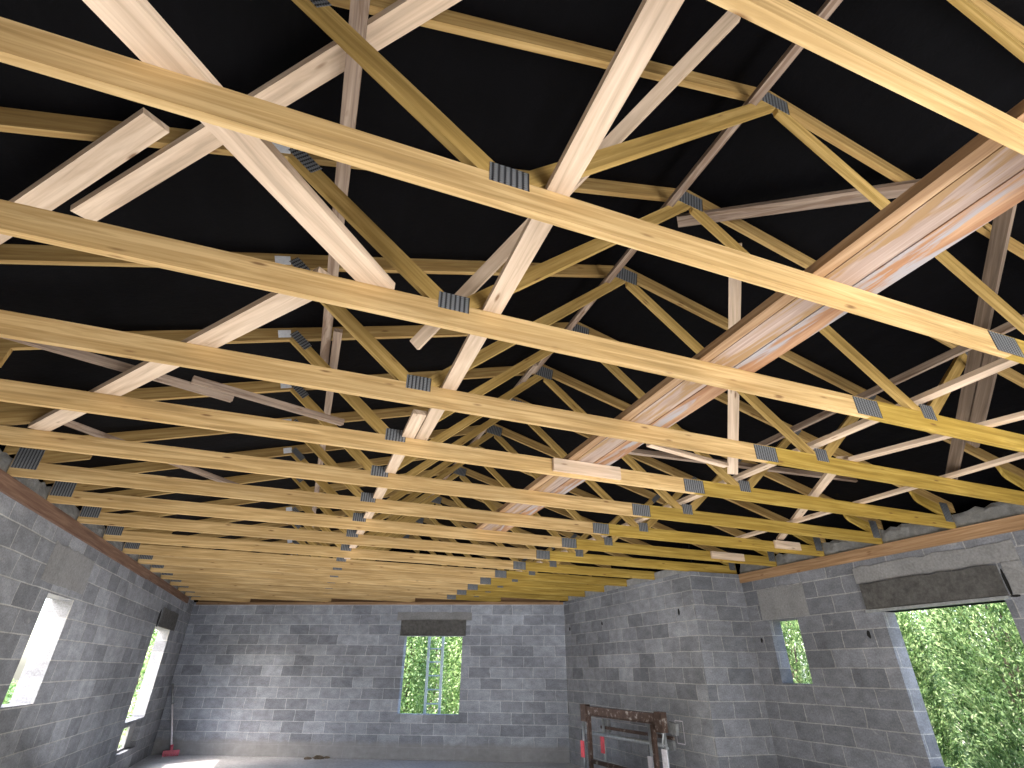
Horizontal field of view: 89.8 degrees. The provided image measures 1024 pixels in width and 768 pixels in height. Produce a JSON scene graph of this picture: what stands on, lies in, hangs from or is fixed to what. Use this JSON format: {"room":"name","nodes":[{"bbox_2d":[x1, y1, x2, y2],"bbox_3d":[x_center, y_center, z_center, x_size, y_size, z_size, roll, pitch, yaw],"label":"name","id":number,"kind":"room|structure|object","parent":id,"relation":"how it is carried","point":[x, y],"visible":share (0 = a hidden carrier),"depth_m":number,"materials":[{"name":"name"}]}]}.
{"room":"construction site","nodes":[
{"label":"construction site","id":0,"kind":"room"},
{"bbox_2d":[0,492,193,767],"bbox_3d":[-4.426,2.371,4.084,0.202,2.861,17.141,11,-31,-18],"label":"wall","id":1,"kind":"structure","parent":0,"point":[69,705],"depth_m":6.04,"materials":[{"name":"concrete"}]},
{"bbox_2d":[41,540,94,594],"bbox_3d":[-4.679,1.966,5.444,0.006,0.376,1.180,11,-31,-18],"label":"lintel","id":2,"kind":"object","parent":1,"relation":"attached to","point":[69,569],"depth_m":5.37,"materials":[{"name":"grey concrete"}]},
{"bbox_2d":[0,469,150,579],"bbox_3d":[-3.784,0.515,3.561,0.034,0.122,10.950,11,-31,-18],"label":"board","id":3,"kind":"object","parent":1,"relation":"attached to","point":[11,487],"visible":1,"depth_m":5.01,"materials":[{"name":"brown wood"}]},
{"bbox_2d":[0,449,193,601],"bbox_3d":[-4.409,1.031,4.803,0.196,0.180,17.091,11,-31,-18],"label":"trim","id":4,"kind":"structure","parent":1,"relation":"on","point":[35,485],"depth_m":5.11,"materials":[{"name":"grey concrete"}]},
{"bbox_2d":[116,722,136,752],"bbox_3d":[-6.606,5.998,8.715,0.030,0.400,1.250,11,-31,-18],"label":"trim","id":5,"kind":"structure","parent":1,"relation":"attached to","point":[131,727],"depth_m":8.97,"materials":[{"name":"grey concrete"}]},
{"bbox_2d":[148,572,188,602],"bbox_3d":[-6.342,3.835,9.563,0.034,0.112,3.610,11,-31,-18],"label":"board","id":6,"kind":"object","parent":1,"relation":"attached to","point":[153,578],"visible":0.93,"depth_m":9.21,"materials":[{"name":"brown wood"}]},
{"bbox_2d":[158,607,178,630],"bbox_3d":[-6.564,4.511,9.832,0.020,0.322,1.400,11,-31,-18],"label":"lintel","id":7,"kind":"object","parent":1,"relation":"attached to","point":[168,620],"visible":1,"depth_m":9.74,"materials":[{"name":"grey concrete"}]},
{"bbox_2d":[43,424,778,566],"bbox_3d":[-0.252,1.183,6.381,8.761,1.512,0.036,11,-31,-18],"label":"roof truss","id":8,"kind":"object","parent":1,"relation":"on","point":[69,493],"visible":0.82,"depth_m":5.69,"materials":[{"name":"brown wood"}]},
{"bbox_2d":[312,328,342,527],"bbox_3d":[-2.268,1.084,6.028,0.056,0.028,6.350,11,-31,-18],"label":"board","id":9,"kind":"object","parent":8,"relation":"attached to","point":[337,333],"visible":0.36,"depth_m":3.78,"materials":[{"name":"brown wood"}]},
{"bbox_2d":[710,551,744,560],"bbox_3d":[2.965,2.367,7.057,0.550,0.094,0.027,11,-31,-18],"label":"board","id":10,"kind":"object","parent":8,"relation":"attached to","point":[714,554],"visible":1,"depth_m":7.04,"materials":[{"name":"brown wood"}]},
{"bbox_2d":[3,397,825,556],"bbox_3d":[0.027,0.820,5.727,8.761,1.512,0.036,11,-31,-18],"label":"roof truss","id":11,"kind":"object","parent":1,"relation":"on","point":[33,463],"visible":0.58,"depth_m":5.00,"materials":[{"name":"brown wood"}]},
{"bbox_2d":[773,540,801,550],"bbox_3d":[3.478,2.038,6.484,0.410,0.095,0.027,11,-31,-18],"label":"board","id":12,"kind":"object","parent":11,"relation":"attached to","point":[778,544],"visible":1,"depth_m":6.47,"materials":[{"name":"brown wood"}]},
{"bbox_2d":[0,364,883,543],"bbox_3d":[0.307,0.456,5.070,8.761,1.512,0.036,11,-31,-18],"label":"roof truss","id":13,"kind":"object","parent":1,"relation":"on","point":[372,475],"visible":0.8,"depth_m":4.37,"materials":[{"name":"brown wood"}]},
{"bbox_2d":[0,322,956,528],"bbox_3d":[0.590,0.089,4.407,8.761,1.512,0.036,11,-31,-18],"label":"roof truss","id":14,"kind":"object","parent":1,"relation":"on","point":[386,439],"visible":0.8,"depth_m":3.71,"materials":[{"name":"brown wood"}]},
{"bbox_2d":[0,337,233,401],"bbox_3d":[-2.416,-0.134,3.028,1.440,0.061,0.083,23,-36,-35],"label":"plank","id":15,"kind":"object","parent":14,"relation":"attached to","point":[81,355],"visible":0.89,"depth_m":3.04,"materials":[{"name":"brown wood"}]},
{"bbox_2d":[28,266,330,430],"bbox_3d":[-2.050,-0.074,2.894,3.004,0.034,0.112,-17,-33,28],"label":"plank","id":16,"kind":"object","parent":14,"relation":"on","point":[271,306],"visible":0.71,"depth_m":2.58,"materials":[{"name":"beige wood"}]},
{"bbox_2d":[46,413,237,483],"bbox_3d":[-2.811,0.663,4.297,0.065,0.030,1.977,-10,-31,18],"label":"plank","id":17,"kind":"object","parent":16,"relation":"on","point":[72,424],"visible":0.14,"depth_m":3.85,"materials":[{"name":"brown wood"}]},
{"bbox_2d":[190,376,344,425],"bbox_3d":[-1.609,0.127,3.460,0.979,0.057,0.078,22,-36,-34],"label":"plank","id":18,"kind":"object","parent":14,"relation":"attached to","point":[202,382],"visible":1,"depth_m":3.40,"materials":[{"name":"brown wood"}]},
{"bbox_2d":[344,409,426,558],"bbox_3d":[-1.593,1.472,5.655,0.096,0.030,5.680,11,-31,-18],"label":"board","id":19,"kind":"object","parent":14,"relation":"on","point":[417,417],"visible":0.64,"depth_m":4.00,"materials":[{"name":"brown wood"}]},
{"bbox_2d":[552,458,620,479],"bbox_3d":[0.593,0.671,4.046,0.590,0.100,0.027,11,-31,-18],"label":"board","id":20,"kind":"object","parent":14,"relation":"attached to","point":[558,465],"visible":1,"depth_m":4.03,"materials":[{"name":"brown wood"}]},
{"bbox_2d":[628,449,857,481],"bbox_3d":[2.273,0.787,4.910,2.903,0.176,0.041,12,-31,-19],"label":"plank","id":21,"kind":"object","parent":14,"relation":"attached to","point":[640,452],"visible":0.5,"depth_m":4.88,"materials":[{"name":"beige wood"}]},
{"bbox_2d":[474,99,1023,529],"bbox_3d":[0.703,0.269,3.475,0.062,0.042,6.450,11,-31,-18],"label":"plank","id":22,"kind":"object","parent":14,"relation":"on","point":[980,146],"visible":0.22,"depth_m":2.01,"materials":[{"name":"brown wood"}]},
{"bbox_2d":[482,145,1023,530],"bbox_3d":[0.791,0.314,3.549,0.152,0.036,6.550,11,-31,-18],"label":"plank","id":23,"kind":"object","parent":14,"relation":"on","point":[1003,163],"visible":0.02,"depth_m":2.07,"materials":[{"name":"beige wood"}]},
{"bbox_2d":[495,168,1023,531],"bbox_3d":[0.962,0.307,3.534,0.140,0.036,6.400,11,-31,-18],"label":"plank","id":24,"kind":"object","parent":14,"relation":"on","point":[1009,193],"visible":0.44,"depth_m":2.17,"materials":[{"name":"beige wood"}]},
{"bbox_2d":[646,444,728,467],"bbox_3d":[1.394,0.562,4.041,0.865,0.026,0.050,17,-33,-27],"label":"plank","id":25,"kind":"object","parent":24,"relation":"on","point":[675,451],"visible":0.86,"depth_m":4.03,"materials":[{"name":"beige wood"}]},
{"bbox_2d":[0,0,1023,363],"bbox_3d":[1.404,-0.969,2.497,8.761,1.512,0.036,11,-31,-18],"label":"roof truss","id":26,"kind":"object","parent":1,"relation":"on","point":[478,179],"visible":0.96,"depth_m":1.77,"materials":[{"name":"brown wood"}]},
{"bbox_2d":[82,0,394,289],"bbox_3d":[-0.937,-0.888,1.418,0.125,0.034,2.065,-10,-31,18],"label":"plank","id":27,"kind":"object","parent":26,"relation":"on","point":[137,24],"visible":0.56,"depth_m":1.65,"materials":[{"name":"beige wood"}]},
{"bbox_2d":[0,107,1023,452],"bbox_3d":[1.152,-0.641,3.090,8.761,1.512,0.036,11,-31,-18],"label":"roof truss","id":28,"kind":"object","parent":1,"relation":"on","point":[435,307],"visible":0.8,"depth_m":2.35,"materials":[{"name":"brown wood"}]},
{"bbox_2d":[70,0,460,220],"bbox_3d":[-0.896,-1.196,2.068,2.327,0.526,0.102,-11,-31,20],"label":"plank","id":29,"kind":"object","parent":28,"relation":"attached to","point":[401,17],"visible":0.89,"depth_m":2.07,"materials":[{"name":"beige wood"}]},
{"bbox_2d":[320,0,369,363],"bbox_3d":[-0.757,-1.036,2.325,0.062,0.028,4.400,11,-31,-18],"label":"board","id":30,"kind":"object","parent":28,"relation":"attached to","point":[359,9],"visible":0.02,"depth_m":2.11,"materials":[{"name":"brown wood"}]},
{"bbox_2d":[415,0,683,439],"bbox_3d":[0.045,-0.523,2.054,0.090,0.030,4.060,11,-31,-18],"label":"board","id":31,"kind":"object","parent":28,"relation":"on","point":[652,19],"visible":0.89,"depth_m":1.60,"materials":[{"name":"brown wood"}]},
{"bbox_2d":[410,11,740,349],"bbox_3d":[0.226,-0.888,2.419,1.827,1.057,0.061,-19,-35,31],"label":"plank","id":32,"kind":"object","parent":28,"relation":"attached to","point":[729,20],"visible":0.64,"depth_m":2.30,"materials":[{"name":"beige wood"}]},
{"bbox_2d":[533,0,842,373],"bbox_3d":[1.016,-1.162,3.273,0.050,0.030,4.600,11,-31,-18],"label":"board","id":33,"kind":"object","parent":28,"relation":"attached to","point":[825,11],"visible":0.78,"depth_m":2.91,"materials":[{"name":"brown wood"}]},
{"bbox_2d":[677,179,919,226],"bbox_3d":[1.805,-1.125,3.202,1.462,0.342,0.089,-11,-31,20],"label":"plank","id":34,"kind":"object","parent":28,"relation":"attached to","point":[890,190],"visible":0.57,"depth_m":3.20,"materials":[{"name":"beige wood"}]},
{"bbox_2d":[757,314,1023,445],"bbox_3d":[2.858,0.011,3.927,0.032,0.050,2.650,11,-31,-18],"label":"board","id":35,"kind":"object","parent":28,"relation":"attached to","point":[1006,327],"visible":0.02,"depth_m":3.79,"materials":[{"name":"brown wood"}]},
{"bbox_2d":[965,353,1000,447],"bbox_3d":[3.414,0.118,3.727,0.068,0.406,0.974,-12,-32,21],"label":"plank","id":36,"kind":"object","parent":28,"relation":"attached to","point":[985,387],"visible":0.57,"depth_m":3.69,"materials":[{"name":"brown wood"}]},
{"bbox_2d":[0,244,1023,505],"bbox_3d":[0.873,-0.279,3.743,8.761,1.512,0.036,11,-31,-18],"label":"roof truss","id":37,"kind":"object","parent":1,"relation":"on","point":[406,388],"visible":0.79,"depth_m":3.12,"materials":[{"name":"brown wood"}]},
{"bbox_2d":[0,107,168,244],"bbox_3d":[-2.085,-0.763,2.215,1.506,0.353,0.109,-12,-31,21],"label":"plank","id":38,"kind":"object","parent":37,"relation":"attached to","point":[141,129],"visible":0.78,"depth_m":2.10,"materials":[{"name":"beige wood"}]},
{"bbox_2d":[727,243,741,474],"bbox_3d":[1.688,-0.103,3.906,0.086,1.131,1.595,-6,-30,11],"label":"plank","id":39,"kind":"object","parent":37,"relation":"attached to","point":[734,303],"visible":0.5,"depth_m":3.99,"materials":[{"name":"beige wood"}]},
{"bbox_2d":[639,358,1018,519],"bbox_3d":[2.285,0.519,4.042,0.085,0.030,4.500,11,-31,-18],"label":"board","id":40,"kind":"object","parent":37,"relation":"on","point":[1001,364],"visible":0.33,"depth_m":3.29,"materials":[{"name":"brown wood"}]},
{"bbox_2d":[736,452,1023,537],"bbox_3d":[3.444,1.090,4.891,0.075,0.028,4.400,11,-31,-18],"label":"board","id":41,"kind":"object","parent":37,"relation":"on","point":[1019,455],"visible":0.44,"depth_m":4.60,"materials":[{"name":"brown wood"}]},
{"bbox_2d":[848,411,1023,461],"bbox_3d":[3.224,0.239,3.371,0.075,0.030,1.876,21,-35,-32],"label":"plank","id":42,"kind":"object","parent":37,"relation":"on","point":[1018,416],"visible":0.89,"depth_m":3.67,"materials":[{"name":"beige wood"}]},
{"bbox_2d":[945,204,1016,479],"bbox_3d":[3.251,-0.164,3.607,0.068,0.982,2.655,-12,-32,21],"label":"plank","id":43,"kind":"object","parent":37,"relation":"on","point":[1002,225],"visible":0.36,"depth_m":3.33,"materials":[{"name":"brown wood"}]},
{"bbox_2d":[707,0,1023,154],"bbox_3d":[1.660,-1.301,1.898,8.761,1.512,0.036,11,-31,-18],"label":"roof truss","id":44,"kind":"object","parent":1,"relation":"on","point":[786,19],"visible":1,"depth_m":1.33,"materials":[{"name":"brown wood"}]},
{"bbox_2d":[129,754,582,767],"bbox_3d":[-0.371,4.527,4.797,8.991,0.150,17.433,11,-31,-18],"label":"floor","id":45,"kind":"structure","parent":0,"point":[153,760],"depth_m":9.64,"materials":[{"name":"grey concrete"}]},
{"bbox_2d":[162,683,179,756],"bbox_3d":[-6.957,6.870,10.536,0.566,1.250,0.211,0,-29,1],"label":"broom","id":46,"kind":"object","parent":45,"relation":"on","point":[171,751],"visible":1,"depth_m":10.38,"materials":[{"name":"red metal"}]},
{"bbox_2d":[312,755,323,758],"bbox_3d":[-3.796,7.316,10.068,0.231,0.062,0.102,11,-31,-18],"label":"lump","id":47,"kind":"object","parent":45,"relation":"on","point":[316,756],"visible":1,"depth_m":10.04,"materials":[{"name":"brown"}]},
{"bbox_2d":[580,704,678,767],"bbox_3d":[1.681,5.435,7.644,0.445,1.067,2.567,14,-32,-22],"label":"trestle","id":48,"kind":"object","parent":45,"relation":"on","point":[656,721],"visible":1,"depth_m":7.55,"materials":[{"name":"metal"}]},
{"bbox_2d":[151,602,569,762],"bbox_3d":[-3.041,6.198,10.927,8.584,2.861,0.200,-2,-29,4],"label":"wall","id":49,"kind":"structure","parent":0,"point":[303,681],"depth_m":10.74,"materials":[{"name":"concrete"}]},
{"bbox_2d":[198,600,228,601],"bbox_3d":[-6.939,5.056,11.960,0.736,0.022,0.045,-2,-29,4],"label":"wall plate","id":50,"kind":"object","parent":49,"relation":"on","point":[198,600],"depth_m":11.94,"materials":[{"name":"brown wood"}]},
{"bbox_2d":[191,596,250,601],"bbox_3d":[-6.608,4.614,11.727,1.287,0.631,0.036,11,-31,-18],"label":"roof truss","id":51,"kind":"object","parent":49,"relation":"on","point":[192,597],"visible":0.26,"depth_m":11.59,"materials":[{"name":"brown wood"}]},
{"bbox_2d":[185,556,330,601],"bbox_3d":[-5.515,4.190,11.453,3.020,1.121,0.036,11,-31,-18],"label":"roof truss","id":52,"kind":"object","parent":49,"relation":"on","point":[187,593],"visible":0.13,"depth_m":11.17,"materials":[{"name":"brown wood"}]},
{"bbox_2d":[250,599,311,601],"bbox_3d":[-5.321,4.999,11.852,1.460,0.044,0.045,-2,-29,4],"label":"wall plate","id":53,"kind":"object","parent":49,"relation":"on","point":[252,600],"depth_m":11.84,"materials":[{"name":"brown wood"}]},
{"bbox_2d":[178,534,419,601],"bbox_3d":[-4.409,3.806,11.149,4.774,1.512,0.036,11,-31,-18],"label":"roof truss","id":54,"kind":"object","parent":49,"relation":"on","point":[180,588],"visible":0.22,"depth_m":10.78,"materials":[{"name":"brown wood"}]},
{"bbox_2d":[170,532,501,601],"bbox_3d":[-3.304,3.593,10.749,6.528,1.512,0.036,11,-31,-18],"label":"roof truss","id":55,"kind":"object","parent":49,"relation":"on","point":[172,582],"visible":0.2,"depth_m":10.37,"materials":[{"name":"brown wood"}]},
{"bbox_2d":[331,598,397,601],"bbox_3d":[-3.363,4.932,11.719,1.549,0.065,0.045,-2,-29,4],"label":"wall plate","id":56,"kind":"object","parent":49,"relation":"on","point":[332,599],"depth_m":11.71,"materials":[{"name":"brown wood"}]},
{"bbox_2d":[196,602,562,604],"bbox_3d":[-3.062,4.915,11.506,8.386,0.055,0.034,-2,-29,4],"label":"board","id":57,"kind":"object","parent":49,"relation":"attached to","point":[197,603],"visible":1,"depth_m":11.48,"materials":[{"name":"brown wood"}]},
{"bbox_2d":[400,620,465,636],"bbox_3d":[-1.732,5.304,11.157,1.466,0.329,0.070,-2,-29,4],"label":"lintel","id":58,"kind":"object","parent":49,"relation":"attached to","point":[409,628],"visible":1,"depth_m":11.16,"materials":[{"name":"concrete"}]},
{"bbox_2d":[397,612,471,620],"bbox_3d":[-1.705,5.110,11.300,1.663,0.181,0.006,-2,-29,4],"label":"trim","id":59,"kind":"structure","parent":49,"relation":"attached to","point":[467,616],"depth_m":11.30,"materials":[{"name":"grey concrete"}]},
{"bbox_2d":[415,598,485,601],"bbox_3d":[-1.388,4.873,11.580,1.598,0.064,0.045,-2,-29,4],"label":"wall plate","id":60,"kind":"object","parent":49,"relation":"on","point":[424,600],"depth_m":11.57,"materials":[{"name":"brown wood"}]},
{"bbox_2d":[501,597,558,601],"bbox_3d":[0.399,4.811,11.460,1.270,0.084,0.045,-2,-29,4],"label":"wall plate","id":61,"kind":"object","parent":49,"relation":"on","point":[502,599],"depth_m":11.44,"materials":[{"name":"brown wood"}]},
{"bbox_2d":[0,0,1023,601],"bbox_3d":[-0.338,1.467,6.483,8.999,1.914,17.595,11,-31,-18],"label":"ceiling","id":62,"kind":"structure","parent":0,"point":[522,109],"depth_m":3.02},
{"bbox_2d":[776,456,847,539],"bbox_3d":[3.014,1.280,5.304,0.080,0.030,2.956,-7,-30,14],"label":"plank","id":63,"kind":"object","parent":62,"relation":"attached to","point":[826,478],"visible":0.57,"depth_m":4.74,"materials":[{"name":"beige wood"}]},
{"bbox_2d":[8,690,1023,765],"bbox_3d":[-5.254,8.291,11.468,90.000,0.001,90.000,11,-31,-18],"label":"ground","id":64,"kind":"structure","parent":0,"point":[963,742],"depth_m":21.18,"materials":[{"name":"green plant"}]},
{"bbox_2d":[2,679,17,703],"bbox_3d":[-15.902,9.605,15.295,2.230,1.873,2.020,11,-31,-18],"label":"shrub","id":65,"kind":"object","parent":64,"relation":"on","point":[13,685],"visible":0.19,"depth_m":15.59,"materials":[{"name":"green plant"}]},
{"bbox_2d":[119,629,157,746],"bbox_3d":[-9.532,7.384,12.851,1.957,3.082,1.856,-13,-32,22],"label":"shrub","id":66,"kind":"object","parent":64,"relation":"on","point":[155,631],"visible":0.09,"depth_m":12.69,"materials":[{"name":"green plant"}]},
{"bbox_2d":[400,637,438,713],"bbox_3d":[-2.874,7.634,14.426,1.772,4.496,1.862,-7,-30,13],"label":"leafy tree","id":67,"kind":"object","parent":64,"relation":"on","point":[417,648],"visible":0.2,"depth_m":13.85,"materials":[{"name":"green plant"}]},
{"bbox_2d":[401,637,461,713],"bbox_3d":[-2.523,8.877,16.724,2.070,4.360,2.253,-18,-34,30],"label":"leafy tree","id":68,"kind":"object","parent":64,"relation":"on","point":[436,680],"visible":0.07,"depth_m":15.99,"materials":[{"name":"green plant"}]},
{"bbox_2d":[423,637,444,713],"bbox_3d":[-1.707,6.366,11.261,0.370,3.214,0.223,-2,-29,4],"label":"ladder","id":69,"kind":"object","parent":64,"relation":"on","point":[429,638],"visible":0.4,"depth_m":11.24,"materials":[{"name":"metal"}]},
{"bbox_2d":[438,637,462,713],"bbox_3d":[-1.121,7.730,14.634,1.856,4.400,1.880,16,-33,-25],"label":"leafy tree","id":70,"kind":"object","parent":64,"relation":"on","point":[454,645],"visible":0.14,"depth_m":14.08,"materials":[{"name":"green plant"}]},
{"bbox_2d":[780,620,812,683],"bbox_3d":[5.349,5.417,9.756,1.934,3.531,1.941,14,-32,-22],"label":"conifer tree","id":71,"kind":"object","parent":64,"relation":"on","point":[794,661],"visible":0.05,"depth_m":9.48,"materials":[{"name":"green plant"}]},
{"bbox_2d":[782,625,936,740],"bbox_3d":[7.242,6.087,11.445,3.024,4.030,3.008,-3,-29,5],"label":"conifer tree","id":72,"kind":"object","parent":64,"relation":"on","point":[807,681],"visible":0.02,"depth_m":11.79,"materials":[{"name":"green plant"}]},
{"bbox_2d":[895,611,972,767],"bbox_3d":[5.857,4.525,8.165,1.788,3.539,1.785,11,-31,-18],"label":"conifer tree","id":73,"kind":"object","parent":64,"relation":"on","point":[937,715],"visible":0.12,"depth_m":7.58,"materials":[{"name":"green plant"}]},
{"bbox_2d":[907,606,1022,767],"bbox_3d":[8.397,4.577,8.690,3.034,3.997,3.114,11,-31,-18],"label":"conifer tree","id":74,"kind":"object","parent":64,"relation":"on","point":[916,614],"visible":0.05,"depth_m":8.59,"materials":[{"name":"green plant"}]},
{"bbox_2d":[913,602,1023,767],"bbox_3d":[6.509,3.694,6.776,1.758,3.656,1.841,0,-29,1],"label":"conifer tree","id":75,"kind":"object","parent":64,"relation":"on","point":[951,637],"visible":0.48,"depth_m":6.58,"materials":[{"name":"green plant"}]},
{"bbox_2d":[564,571,718,767],"bbox_3d":[1.974,5.053,8.795,0.202,2.861,4.352,11,-31,-18],"label":"wall","id":76,"kind":"structure","parent":0,"point":[637,647],"depth_m":8.37,"materials":[{"name":"concrete"}]},
{"bbox_2d":[160,517,568,600],"bbox_3d":[-2.344,3.349,10.298,7.968,1.512,0.036,11,-31,-18],"label":"roof truss","id":77,"kind":"object","parent":76,"relation":"on","point":[171,576],"visible":0.38,"depth_m":9.82,"materials":[{"name":"brown wood"}]},
{"bbox_2d":[150,514,591,596],"bbox_3d":[-2.074,2.999,9.665,7.968,1.512,0.036,11,-31,-18],"label":"roof truss","id":78,"kind":"object","parent":76,"relation":"on","point":[154,568],"visible":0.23,"depth_m":9.18,"materials":[{"name":"brown wood"}]},
{"bbox_2d":[137,496,610,591],"bbox_3d":[-1.796,2.637,9.013,7.968,1.512,0.036,11,-31,-18],"label":"roof truss","id":79,"kind":"object","parent":76,"relation":"on","point":[143,559],"visible":0.41,"depth_m":8.49,"materials":[{"name":"brown wood"}]},
{"bbox_2d":[122,490,632,586],"bbox_3d":[-1.514,2.270,8.350,7.968,1.512,0.036,11,-31,-18],"label":"roof truss","id":80,"kind":"object","parent":76,"relation":"on","point":[129,547],"visible":0.51,"depth_m":7.79,"materials":[{"name":"brown wood"}]},
{"bbox_2d":[103,466,654,579],"bbox_3d":[-1.216,1.883,7.652,7.968,1.512,0.036,11,-31,-18],"label":"roof truss","id":81,"kind":"object","parent":76,"relation":"on","point":[112,533],"visible":0.58,"depth_m":7.15,"materials":[{"name":"brown wood"}]},
{"bbox_2d":[568,570,687,600],"bbox_3d":[2.006,3.724,9.460,0.189,0.105,4.034,11,-31,-18],"label":"trim","id":82,"kind":"structure","parent":76,"relation":"on","point":[665,573],"depth_m":8.93,"materials":[{"name":"grey concrete"}]},
{"bbox_2d":[690,571,777,767],"bbox_3d":[3.137,4.177,7.206,1.100,2.861,0.200,9,-30,-15],"label":"wall","id":83,"kind":"structure","parent":0,"point":[742,731],"depth_m":7.14,"materials":[{"name":"concrete"}]},
{"bbox_2d":[75,446,736,573],"bbox_3d":[-0.533,1.549,7.042,8.761,1.512,0.036,11,-31,-18],"label":"roof truss","id":84,"kind":"object","parent":83,"relation":"on","point":[88,515],"visible":0.48,"depth_m":6.37,"materials":[{"name":"brown wood"}]},
{"bbox_2d":[428,363,537,497],"bbox_3d":[-0.765,1.103,7.298,0.050,0.030,5.700,11,-31,-18],"label":"board","id":85,"kind":"object","parent":84,"relation":"attached to","point":[532,368],"visible":0.29,"depth_m":5.21,"materials":[{"name":"grey wood"}]},
{"bbox_2d":[517,517,644,571],"bbox_3d":[0.639,2.658,7.902,0.085,0.030,4.880,11,-31,-18],"label":"board","id":86,"kind":"object","parent":84,"relation":"on","point":[638,519],"visible":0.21,"depth_m":6.58,"materials":[{"name":"brown wood"}]},
{"bbox_2d":[742,530,1023,767],"bbox_3d":[5.199,2.115,3.478,0.202,2.861,9.188,11,-31,-18],"label":"wall","id":87,"kind":"structure","parent":0,"point":[864,706],"depth_m":6.13,"materials":[{"name":"concrete"}]},
{"bbox_2d":[757,582,809,619],"bbox_3d":[3.742,3.025,7.131,0.006,0.427,0.820,11,-31,-18],"label":"trim","id":88,"kind":"structure","parent":87,"relation":"attached to","point":[782,601],"depth_m":7.10,"materials":[{"name":"grey concrete"}]},
{"bbox_2d":[738,514,1023,582],"bbox_3d":[4.821,1.263,4.763,0.034,0.128,7.585,11,-31,-18],"label":"board","id":89,"kind":"object","parent":87,"relation":"attached to","point":[1014,523],"visible":1,"depth_m":5.79,"materials":[{"name":"brown wood"}]},
{"bbox_2d":[740,502,1023,573],"bbox_3d":[5.213,0.784,4.221,0.196,0.189,9.188,11,-31,-18],"label":"trim","id":90,"kind":"structure","parent":87,"relation":"on","point":[997,510],"depth_m":5.78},
{"bbox_2d":[859,565,1011,612],"bbox_3d":[4.497,2.220,5.507,0.235,0.319,1.460,11,-31,-18],"label":"lintel","id":91,"kind":"object","parent":87,"relation":"attached to","point":[971,585],"visible":0.97,"depth_m":5.37,"materials":[{"name":"concrete"}]},
{"bbox_2d":[852,539,1019,583],"bbox_3d":[4.455,1.946,5.544,0.008,0.195,1.700,11,-31,-18],"label":"trim","id":92,"kind":"structure","parent":87,"relation":"attached to","point":[1004,551],"depth_m":5.41,"materials":[{"name":"grey concrete"}]},
{"bbox_2d":[1000,560,1023,593],"bbox_3d":[4.721,1.801,4.801,0.008,0.293,0.165,11,-31,-18],"label":"trim","id":93,"kind":"structure","parent":87,"relation":"attached to","point":[1013,570],"depth_m":4.81,"materials":[{"name":"grey concrete"}]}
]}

